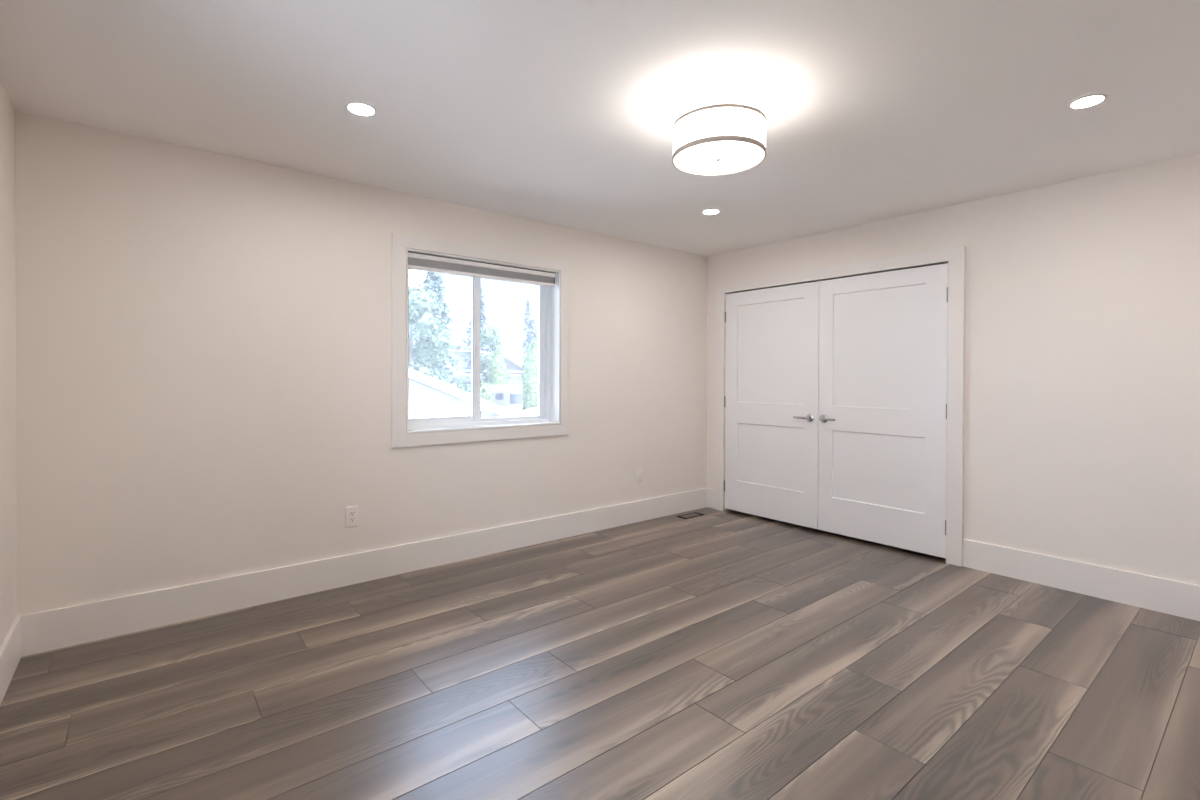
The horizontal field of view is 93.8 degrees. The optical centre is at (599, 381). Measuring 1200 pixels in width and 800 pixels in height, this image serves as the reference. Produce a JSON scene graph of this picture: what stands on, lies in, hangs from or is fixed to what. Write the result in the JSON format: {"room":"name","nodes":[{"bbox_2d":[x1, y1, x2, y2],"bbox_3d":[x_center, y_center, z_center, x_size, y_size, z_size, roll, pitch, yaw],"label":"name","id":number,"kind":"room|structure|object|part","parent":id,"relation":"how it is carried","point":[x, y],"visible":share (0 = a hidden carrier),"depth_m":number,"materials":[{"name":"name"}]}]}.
{"room":"empty bedroom","nodes":[
{"label":"empty bedroom","id":0,"kind":"room"},
{"bbox_2d":[0,81,16,646],"bbox_3d":[-1.325,0.030,0.807,0.160,2.480,4.260,0,0,-39],"label":"wall","id":1,"kind":"structure","parent":0,"point":[8,537],"depth_m":2.35,"materials":[{"name":"paint"}]},
{"bbox_2d":[0,616,20,704],"bbox_3d":[-1.306,1.158,0.926,0.015,0.183,4.085,0,0,-39],"label":"baseboard","id":2,"kind":"structure","parent":1,"relation":"attached to","point":[10,649],"depth_m":2.31,"materials":[{"name":"paint"}]},
{"bbox_2d":[15,111,707,615],"bbox_3d":[-0.829,0.010,4.061,5.040,2.480,0.160,0,0,-39],"label":"wall","id":3,"kind":"structure","parent":0,"point":[203,338],"depth_m":3.09,"materials":[{"name":"paint"}]},
{"bbox_2d":[346,505,357,527],"bbox_3d":[-1.503,0.823,3.411,0.074,0.126,0.009,0,0,-39],"label":"wall outlet","id":4,"kind":"object","parent":3,"relation":"attached to","point":[352,511],"visible":1,"depth_m":3.41,"materials":[{"name":"plastic"}]},
{"bbox_2d":[17,488,706,656],"bbox_3d":[-0.777,1.139,4.001,4.720,0.183,0.015,0,0,-39],"label":"baseboard","id":5,"kind":"structure","parent":3,"relation":"attached to","point":[48,630],"depth_m":3.23,"materials":[{"name":"paint"}]},
{"bbox_2d":[391,233,568,447],"bbox_3d":[-0.839,-0.257,4.055,1.372,1.354,0.203,0,0,-39],"label":"window","id":6,"kind":"structure","parent":3,"relation":"in","point":[553,302],"depth_m":4.05,"materials":[{"name":"paint"}]},
{"bbox_3d":[-1.278,-0.258,3.578,0.088,1.194,0.018,0,0,-39],"label":"casing","id":7,"kind":"part","parent":6,"relation":"part of","materials":[{"name":"paint"}]},
{"bbox_3d":[-1.091,-0.260,3.915,0.561,1.126,0.028,0,0,-39],"label":"sash frame","id":8,"kind":"part","parent":6,"relation":"part of","materials":[{"name":"plastic"}]},
{"bbox_3d":[-0.876,-0.261,4.111,1.202,1.186,0.070,0,0,-39],"label":"frame","id":9,"kind":"part","parent":6,"relation":"part of","materials":[{"name":"plastic"}]},
{"bbox_3d":[-0.783,0.379,3.987,1.372,0.084,0.018,0,0,-39],"label":"casing sill","id":10,"kind":"part","parent":6,"relation":"part of","materials":[{"name":"paint"}]},
{"bbox_2d":[408,251,554,286],"bbox_3d":[-0.809,-0.788,4.013,1.159,0.110,0.050,0,0,-39],"label":"window blind","id":11,"kind":"object","parent":6,"relation":"attached to","point":[416,261],"visible":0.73,"depth_m":3.95,"materials":[{"name":"fabric"}]},
{"bbox_3d":[-0.809,-0.820,4.013,1.159,0.030,0.048,0,0,-39],"label":"head rail","id":12,"kind":"part","parent":11,"relation":"part of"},
{"bbox_3d":[-0.809,-0.745,4.013,1.159,0.023,0.044,0,0,-39],"label":"rail","id":13,"kind":"part","parent":11,"relation":"part of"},
{"bbox_3d":[-0.686,-0.261,4.286,0.615,1.114,0.032,0,0,-39],"label":"sash frame","id":14,"kind":"part","parent":6,"relation":"part of","materials":[{"name":"plastic"}]},
{"bbox_3d":[-0.278,-0.261,4.393,0.074,1.194,0.018,0,0,-39],"label":"casing","id":15,"kind":"part","parent":6,"relation":"part of","materials":[{"name":"paint"}]},
{"bbox_2d":[636,468,641,482],"bbox_3d":[0.351,0.825,4.917,0.071,0.124,0.015,0,0,-39],"label":"wall plate","id":16,"kind":"object","parent":3,"relation":"attached to","point":[638,470],"visible":1,"depth_m":4.91,"materials":[{"name":"plastic"}]},
{"bbox_2d":[0,507,1199,799],"bbox_3d":[0.795,1.320,2.649,5.490,0.150,4.140,0,0,-39],"label":"floor","id":17,"kind":"structure","parent":0,"point":[716,654],"depth_m":2.28,"materials":[{"name":"brown wood"}]},
{"bbox_2d":[676,512,704,518],"bbox_3d":[0.831,1.227,5.126,0.268,0.003,0.116,0,0,-39],"label":"floor vent","id":18,"kind":"object","parent":17,"relation":"in","point":[695,514],"visible":1,"depth_m":5.12,"materials":[{"name":"metal"}]},
{"bbox_2d":[0,0,1199,256],"bbox_3d":[0.807,-1.295,2.635,5.780,0.200,4.420,0,0,-39],"label":"ceiling","id":19,"kind":"structure","parent":0,"point":[564,113],"depth_m":2.30,"materials":[{"name":"paint"}]},
{"bbox_2d":[345,101,376,115],"bbox_3d":[-1.049,-1.197,2.471,0.128,0.006,0.128,0,0,-39],"label":"recessed light","id":20,"kind":"object","parent":19,"relation":"in","point":[359,108],"visible":1,"depth_m":2.46,"materials":[{"name":"white plastic"}]},
{"bbox_2d":[702,209,719,214],"bbox_3d":[0.791,-1.201,3.983,0.128,0.006,0.128,0,0,-39],"label":"recessed light","id":21,"kind":"object","parent":19,"relation":"in","point":[707,211],"visible":1,"depth_m":3.97,"materials":[{"name":"white plastic"}]},
{"bbox_2d":[672,96,765,175],"bbox_3d":[0.512,-1.071,2.416,0.394,0.248,0.394,0,0,-39],"label":"lamp","id":22,"kind":"object","parent":19,"relation":"attached to","point":[720,137],"visible":1,"depth_m":2.30,"materials":[{"name":"fabric"}]},
{"bbox_2d":[674,141,763,173],"bbox_3d":[0.512,-0.961,2.416,0.378,0.005,0.378,0,0,-39],"label":"diffuser","id":23,"kind":"object","parent":22,"relation":"attached to","point":[690,157],"depth_m":2.40,"materials":[{"name":"white glass"}]},
{"bbox_3d":[0.512,-1.026,2.416,0.390,0.143,0.390,0,0,-39],"label":"lamp shade","id":24,"kind":"part","parent":22,"relation":"part of","materials":[{"name":"fabric"}]},
{"bbox_2d":[1068,93,1107,108],"bbox_3d":[2.072,-1.187,2.385,0.128,0.006,0.128,0,0,-39],"label":"recessed light","id":25,"kind":"object","parent":19,"relation":"in","point":[1093,99],"visible":1,"depth_m":2.38,"materials":[{"name":"white plastic"}]},
{"bbox_2d":[736,263,945,292],"bbox_3d":[2.198,0.025,4.811,0.680,2.460,2.600,0,0,-39],"label":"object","id":26,"kind":"structure","parent":0,"point":[942,263],"depth_m":5.09,"materials":[{"name":"paint"}]},
{"bbox_2d":[707,153,1199,584],"bbox_3d":[2.443,0.022,3.876,0.120,2.480,4.260,0,0,-39],"label":"wall","id":27,"kind":"structure","parent":0,"point":[1082,417],"depth_m":3.33,"materials":[{"name":"paint"}]},
{"bbox_2d":[707,488,715,508],"bbox_3d":[1.090,1.136,5.434,0.015,0.183,0.121,0,0,-39],"label":"baseboard","id":28,"kind":"structure","parent":27,"relation":"attached to","point":[711,493],"depth_m":5.43,"materials":[{"name":"paint"}]},
{"bbox_2d":[724,281,818,528],"bbox_3d":[1.471,0.192,4.932,0.100,2.026,0.948,0,0,-39],"label":"door","id":29,"kind":"structure","parent":27,"relation":"in","point":[771,398],"depth_m":4.89,"materials":[{"name":"paint"}]},
{"bbox_2d":[716,246,965,566],"bbox_3d":[1.829,0.162,4.605,0.152,2.146,2.082,0,0,-39],"label":"trim","id":30,"kind":"structure","parent":27,"relation":"attached to","point":[955,257],"depth_m":3.82,"materials":[{"name":"paint"}]},
{"bbox_3d":[1.153,0.199,5.340,0.032,2.059,0.088,0,0,-39],"label":"casing","id":31,"kind":"part","parent":30,"relation":"part of","materials":[{"name":"paint"}]},
{"bbox_3d":[2.409,0.213,3.798,0.032,2.059,0.096,0,0,-39],"label":"casing","id":32,"kind":"part","parent":30,"relation":"part of","materials":[{"name":"paint"}]},
{"bbox_2d":[818,263,947,557],"bbox_3d":[2.071,0.198,4.194,0.100,2.026,0.947,0,0,-39],"label":"door","id":33,"kind":"structure","parent":27,"relation":"in","point":[883,337],"depth_m":4.17,"materials":[{"name":"paint"}]},
{"bbox_3d":[1.806,0.303,4.453,0.014,0.021,0.132,0,0,-39],"label":"lever","id":34,"kind":"part","parent":33,"relation":"part of","materials":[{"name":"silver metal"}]},
{"bbox_2d":[963,539,1199,620],"bbox_3d":[3.038,1.158,3.042,0.015,0.183,1.880,0,0,-39],"label":"baseboard","id":35,"kind":"structure","parent":27,"relation":"attached to","point":[1172,597],"depth_m":3.26,"materials":[{"name":"paint"}]},
{"label":"outside","id":36,"kind":"structure","parent":0,"visible":0},
{"bbox_2d":[448,351,524,387],"bbox_3d":[3.426,0.155,26.771,100.000,7.354,90.000,0,0,-39],"label":"ground","id":37,"kind":"structure","parent":36,"point":[514,357],"depth_m":67.02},
{"bbox_2d":[409,341,451,379],"bbox_3d":[-11.001,-0.382,33.717,3.800,3.871,4.200,0,0,-19],"label":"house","id":38,"kind":"structure","parent":37,"relation":"on","point":[449,364],"depth_m":32.25,"materials":[{"name":"white"}]},
{"bbox_2d":[409,284,452,382],"bbox_3d":[-6.763,-0.308,20.559,2.644,6.426,2.386,0,0,3],"label":"leafy tree","id":39,"kind":"object","parent":37,"relation":"on","point":[417,307],"visible":0.59,"depth_m":20.37,"materials":[{"name":"green plant"}]},
{"bbox_2d":[409,272,464,385],"bbox_3d":[-7.183,-1.234,24.337,3.820,8.382,4.124,0,0,-39],"label":"conifer tree","id":40,"kind":"object","parent":37,"relation":"on","point":[433,276],"visible":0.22,"depth_m":24.36,"materials":[{"name":"green plant"}]},
{"bbox_2d":[438,344,471,381],"bbox_3d":[-12.899,-1.612,45.702,6.600,3.380,5.600,0,0,-11],"label":"house","id":41,"kind":"structure","parent":37,"relation":"on","point":[459,354],"depth_m":43.53,"materials":[{"name":"white"}]},
{"bbox_2d":[409,368,508,418],"bbox_3d":[-6.468,1.581,12.399,6.619,4.654,6.210,0,0,-39],"label":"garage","id":42,"kind":"structure","parent":37,"relation":"on","point":[429,397],"depth_m":11.31,"materials":[{"name":"white"}]},
{"bbox_2d":[457,383,480,393],"bbox_3d":[-4.641,1.473,19.667,1.334,2.861,1.404,0,0,-39],"label":"bush","id":43,"kind":"object","parent":37,"relation":"on","point":[467,388],"visible":0.11,"depth_m":19.57,"materials":[{"name":"green plant"}]},
{"bbox_2d":[456,288,490,388],"bbox_3d":[-6.803,-1.699,31.139,3.301,7.565,2.937,0,0,-2],"label":"conifer tree","id":44,"kind":"object","parent":37,"relation":"on","point":[483,319],"visible":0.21,"depth_m":30.93,"materials":[{"name":"green plant"}]},
{"bbox_2d":[480,383,494,400],"bbox_3d":[-3.098,1.556,14.927,0.911,3.125,0.925,0,0,32],"label":"shrub","id":45,"kind":"object","parent":37,"relation":"on","point":[487,393],"visible":0.14,"depth_m":14.78,"materials":[{"name":"green plant"}]},
{"bbox_2d":[480,321,510,386],"bbox_3d":[-5.015,-0.148,26.108,1.610,5.383,1.727,0,0,-39],"label":"leafy tree","id":46,"kind":"object","parent":37,"relation":"on","point":[488,335],"visible":0.55,"depth_m":25.85,"materials":[{"name":"green plant"}]},
{"bbox_2d":[469,354,522,384],"bbox_3d":[-6.500,-0.057,36.741,4.000,3.331,5.100,0,0,-11],"label":"house","id":47,"kind":"structure","parent":37,"relation":"on","point":[511,365],"depth_m":34.66,"materials":[{"name":"white"}]},
{"bbox_2d":[487,348,506,384],"bbox_3d":[-4.445,0.638,24.492,0.946,4.195,0.960,0,0,25],"label":"cedar","id":48,"kind":"object","parent":37,"relation":"on","point":[497,375],"visible":0.41,"depth_m":24.22,"materials":[{"name":"green plant"}]},
{"bbox_2d":[480,385,522,417],"bbox_3d":[-3.402,1.527,22.384,5.935,2.750,2.215,0,0,-32],"label":"house","id":49,"kind":"structure","parent":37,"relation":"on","point":[509,396],"depth_m":21.10,"materials":[{"name":"white"}]},
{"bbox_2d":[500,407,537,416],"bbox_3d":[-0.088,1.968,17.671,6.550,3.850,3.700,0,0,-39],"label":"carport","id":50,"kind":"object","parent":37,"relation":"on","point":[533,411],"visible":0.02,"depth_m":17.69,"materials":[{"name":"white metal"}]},
{"bbox_2d":[519,300,533,364],"bbox_3d":[-6.188,-3.424,48.545,2.077,7.275,2.103,0,0,-39],"label":"conifer tree","id":51,"kind":"object","parent":37,"relation":"on","point":[527,304],"visible":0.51,"depth_m":48.48,"materials":[{"name":"green plant"}]},
{"bbox_2d":[519,319,537,365],"bbox_3d":[-5.406,-1.980,44.855,3.533,6.134,3.486,0,0,-39],"label":"conifer tree","id":52,"kind":"object","parent":37,"relation":"on","point":[530,330],"visible":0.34,"depth_m":44.73,"materials":[{"name":"green plant"}]},
{"bbox_2d":[521,342,537,410],"bbox_3d":[-2.396,0.885,20.230,0.896,4.647,0.906,0,0,-39],"label":"cedar","id":53,"kind":"object","parent":37,"relation":"on","point":[530,366],"visible":0.37,"depth_m":19.93,"materials":[{"name":"green plant"}]},
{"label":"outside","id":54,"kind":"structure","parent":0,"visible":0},
{"bbox_2d":[409,273,537,352],"bbox_3d":[16.327,-76.354,169.071,320.000,157.093,109.677,0,0,-39],"label":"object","id":55,"kind":"structure","parent":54,"point":[504,301],"depth_m":152.26,"materials":[{"name":"white"}]}
]}

